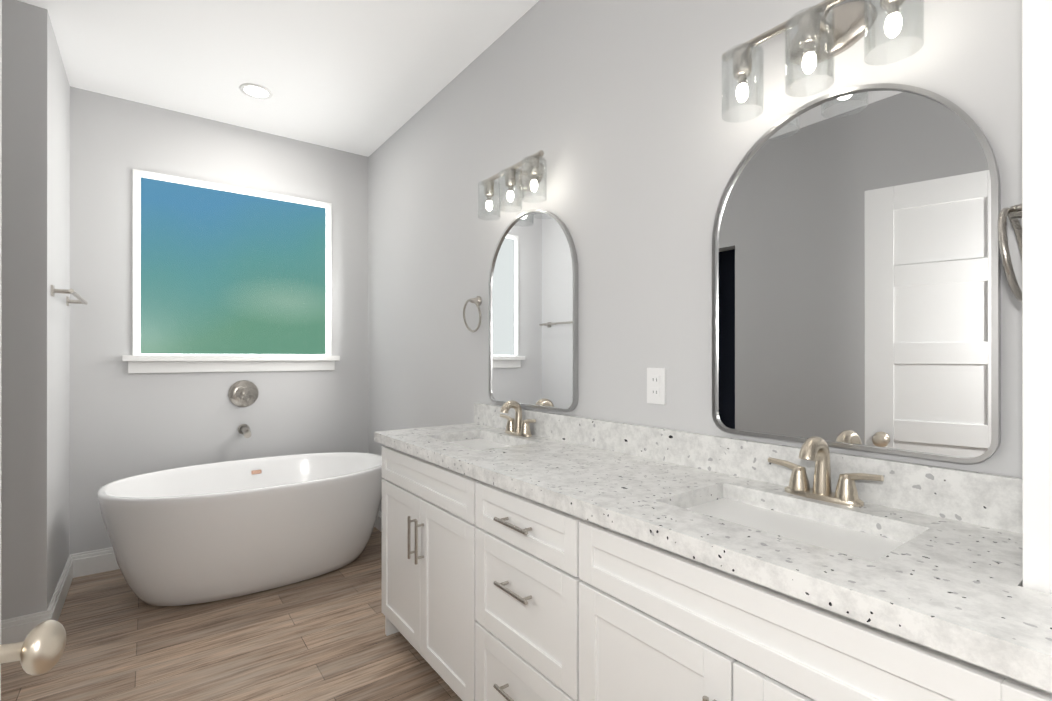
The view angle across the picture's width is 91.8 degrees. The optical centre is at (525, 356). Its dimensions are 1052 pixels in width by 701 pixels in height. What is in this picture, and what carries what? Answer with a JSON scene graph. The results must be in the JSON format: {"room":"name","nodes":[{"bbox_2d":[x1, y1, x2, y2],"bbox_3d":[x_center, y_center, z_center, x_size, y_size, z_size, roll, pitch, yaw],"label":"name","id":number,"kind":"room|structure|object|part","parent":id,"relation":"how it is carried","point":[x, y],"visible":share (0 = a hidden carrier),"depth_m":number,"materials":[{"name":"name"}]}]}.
{"room":"bathroom","nodes":[
{"label":"bathroom","id":0,"kind":"room"},
{"bbox_2d":[1,0,69,619],"bbox_3d":[-1.210,-0.142,0.545,0.585,2.740,5.280,0,0,-36],"label":"wall","id":1,"kind":"structure","parent":0,"point":[35,346],"depth_m":2.19,"materials":[{"name":"white paint"}]},
{"bbox_2d":[1,611,42,643],"bbox_3d":[-2.269,1.165,2.065,0.450,0.130,0.017,0,0,-36],"label":"baseboard","id":2,"kind":"structure","parent":1,"relation":"attached to","point":[17,629],"depth_m":2.15,"materials":[{"name":"white paint"}]},
{"bbox_2d":[0,0,65,700],"bbox_3d":[-0.622,0.205,0.474,0.254,2.030,0.549,0,0,-36],"label":"door","id":3,"kind":"structure","parent":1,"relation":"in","point":[39,650],"depth_m":0.67,"materials":[{"name":"white paint"}]},
{"bbox_3d":[-0.729,0.388,0.658,0.206,0.066,0.126,0,0,-36],"label":"knob","id":4,"kind":"part","parent":3,"relation":"part of","materials":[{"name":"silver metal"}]},
{"bbox_2d":[43,554,74,620],"bbox_3d":[-2.291,1.165,2.514,0.016,0.130,0.766,0,0,-36],"label":"baseboard","id":5,"kind":"structure","parent":1,"relation":"attached to","point":[53,612],"depth_m":2.50,"materials":[{"name":"white paint"}]},
{"bbox_2d":[51,285,87,305],"bbox_3d":[-2.279,-0.300,2.553,0.082,0.048,0.640,0,0,-36],"label":"towel rail","id":6,"kind":"object","parent":1,"relation":"attached to","point":[80,300],"visible":1,"depth_m":2.38,"materials":[{"name":"silver metal"}]},
{"bbox_2d":[69,86,367,554],"bbox_3d":[-1.901,-0.139,3.391,1.925,2.740,0.120,0,0,-36],"label":"wall","id":7,"kind":"structure","parent":0,"point":[124,423],"depth_m":3.13,"materials":[{"name":"white paint"}]},
{"bbox_2d":[75,547,119,577],"bbox_3d":[-1.860,1.166,3.335,1.685,0.130,0.016,0,0,-36],"label":"baseboard","id":8,"kind":"structure","parent":7,"relation":"attached to","point":[101,560],"depth_m":2.89,"materials":[{"name":"white paint"}]},
{"bbox_2d":[122,169,339,372],"bbox_3d":[-1.865,-0.505,3.347,1.226,1.203,0.115,0,0,-36],"label":"window","id":9,"kind":"structure","parent":7,"relation":"in","point":[217,268],"depth_m":3.29,"materials":[{"name":"teal glass"}]},
{"bbox_2d":[228,380,258,437],"bbox_3d":[-1.800,0.333,3.275,0.176,0.359,0.186,0,0,-36],"label":"tub filler","id":10,"kind":"object","parent":7,"relation":"attached to","point":[243,393],"visible":1,"depth_m":3.32,"materials":[{"name":"silver metal"}]},
{"bbox_2d":[1,527,461,700],"bbox_3d":[-0.852,1.254,0.821,3.290,0.050,5.500,0,0,-36],"label":"floor","id":11,"kind":"structure","parent":0,"point":[323,637],"depth_m":2.14,"materials":[{"name":"brown wood"}]},
{"bbox_2d":[97,452,383,605],"bbox_3d":[-1.504,0.940,2.907,1.442,0.582,0.876,0,0,-36],"label":"bathtub","id":12,"kind":"object","parent":11,"relation":"on","point":[201,533],"visible":0.96,"depth_m":2.59,"materials":[{"name":"white ceramic"}]},
{"bbox_2d":[374,440,1051,700],"bbox_3d":[0.168,0.799,1.549,0.538,0.860,2.090,0,0,-36],"label":"bathroom vanity","id":13,"kind":"object","parent":11,"relation":"on","point":[529,555],"depth_m":1.15,"materials":[{"name":"white paint"}]},
{"bbox_2d":[374,424,1051,679],"bbox_3d":[0.168,0.349,1.557,0.529,0.040,2.102,0,0,-36],"label":"countertop","id":14,"kind":"structure","parent":13,"relation":"on","point":[960,582],"depth_m":0.93,"materials":[{"name":"white stone"}]},
{"bbox_2d":[446,436,513,447],"bbox_3d":[-0.189,0.443,2.057,0.287,0.172,0.452,0,0,-36],"label":"sink","id":15,"kind":"object","parent":14,"relation":"in","point":[470,441],"depth_m":2.20,"materials":[{"name":"white ceramic"}]},
{"bbox_2d":[498,400,537,435],"bbox_3d":[-0.059,0.257,2.153,0.116,0.146,0.250,0,0,-36],"label":"faucet","id":16,"kind":"object","parent":14,"relation":"on","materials":[{"name":"silver metal"}]},
{"bbox_2d":[682,492,905,559],"bbox_3d":[0.536,0.442,1.076,0.287,0.172,0.452,0,0,-36],"label":"sink","id":17,"kind":"object","parent":14,"relation":"in","point":[860,539],"depth_m":1.12,"materials":[{"name":"white ceramic"}]},
{"bbox_2d":[766,436,885,507],"bbox_3d":[0.666,0.255,1.172,0.116,0.146,0.250,0,0,-36],"label":"faucet","id":18,"kind":"object","parent":14,"relation":"on","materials":[{"name":"silver metal"}]},
{"bbox_2d":[17,0,538,156],"bbox_3d":[-0.490,-1.536,1.091,2.390,0.050,5.500,0,0,-36],"label":"ceiling","id":19,"kind":"structure","parent":0,"point":[367,78],"depth_m":2.56,"materials":[{"name":"white paint"}]},
{"bbox_2d":[239,83,272,99],"bbox_3d":[-1.531,-1.505,2.896,0.168,0.009,0.168,0,0,-36],"label":"recessed light","id":20,"kind":"object","parent":19,"relation":"in","point":[257,91],"visible":0.98,"depth_m":2.89,"materials":[{"name":"white paint"}]},
{"bbox_2d":[368,0,1021,511],"bbox_3d":[0.459,-0.141,1.716,0.120,2.740,5.380,0,0,-36],"label":"wall","id":21,"kind":"structure","parent":0,"point":[612,108],"depth_m":1.79,"materials":[{"name":"white paint"}]},
{"bbox_2d":[374,511,381,531],"bbox_3d":[-0.716,1.166,3.190,0.016,0.130,1.550,0,0,-36],"label":"baseboard","id":22,"kind":"structure","parent":21,"relation":"attached to","point":[378,524],"depth_m":3.62,"materials":[{"name":"white paint"}]},
{"bbox_2d":[463,296,481,331],"bbox_3d":[-0.258,-0.214,2.539,0.055,0.183,0.167,0,0,-36],"label":"towel ring","id":23,"kind":"object","parent":21,"relation":"attached to","point":[477,300],"visible":1,"depth_m":2.53,"materials":[{"name":"silver metal"}]},
{"bbox_2d":[478,150,546,220],"bbox_3d":[-0.044,-0.731,2.165,0.155,0.215,0.444,0,0,-36],"label":"sconce","id":24,"kind":"object","parent":21,"relation":"attached to","point":[530,174],"visible":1,"depth_m":2.13,"materials":[{"name":"silver metal"}]},
{"bbox_2d":[488,209,577,411],"bbox_3d":[0.009,-0.207,2.204,0.020,0.843,0.618,0,0,-36],"label":"mirror","id":25,"kind":"object","parent":21,"relation":"attached to","point":[533,319],"visible":0.98,"depth_m":2.17,"materials":[{"name":"silver metal"}]},
{"bbox_2d":[647,368,665,404],"bbox_3d":[0.421,0.094,1.657,0.010,0.116,0.072,0,0,-36],"label":"electrical outlet plate","id":26,"kind":"object","parent":21,"relation":"attached to","point":[656,385],"visible":1,"depth_m":1.65,"materials":[{"name":"white plastic"}]},
{"bbox_2d":[474,404,1021,531],"bbox_3d":[0.353,0.279,1.736,0.020,0.100,2.034,0,0,-36],"label":"backsplash","id":27,"kind":"structure","parent":21,"relation":"attached to","point":[995,500],"depth_m":1.32,"materials":[{"name":"white stone"}]},
{"bbox_2d":[721,0,923,121],"bbox_3d":[0.675,-0.732,1.192,0.155,0.215,0.444,0,0,-36],"label":"sconce","id":28,"kind":"object","parent":21,"relation":"attached to","point":[829,33],"visible":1,"depth_m":1.18,"materials":[{"name":"silver metal"}]},
{"bbox_2d":[712,83,1000,463],"bbox_3d":[0.728,-0.208,1.231,0.020,0.843,0.618,0,0,-36],"label":"mirror","id":29,"kind":"object","parent":21,"relation":"attached to","point":[856,279],"visible":0.98,"depth_m":1.17,"materials":[{"name":"silver metal"}]},
{"bbox_3d":[0.140,-0.142,0.237,2.150,2.740,0.120,0,0,-36],"label":"wall","id":30,"kind":"structure","parent":0,"visible":0},
{"bbox_2d":[998,204,1021,301],"bbox_3d":[0.856,-0.186,0.875,0.166,0.183,0.055,0,0,-36],"label":"towel ring","id":31,"kind":"object","parent":30,"relation":"attached to","point":[1013,214],"visible":0.52,"depth_m":0.85,"materials":[{"name":"silver metal"}]},
{"bbox_2d":[1022,0,1051,594],"bbox_3d":[0.020,0.168,0.147,1.848,2.120,0.120,0,0,-36],"label":"door frame","id":32,"kind":"structure","parent":30,"relation":"attached to","point":[1036,295],"depth_m":0.72,"materials":[{"name":"white paint"}]}
]}

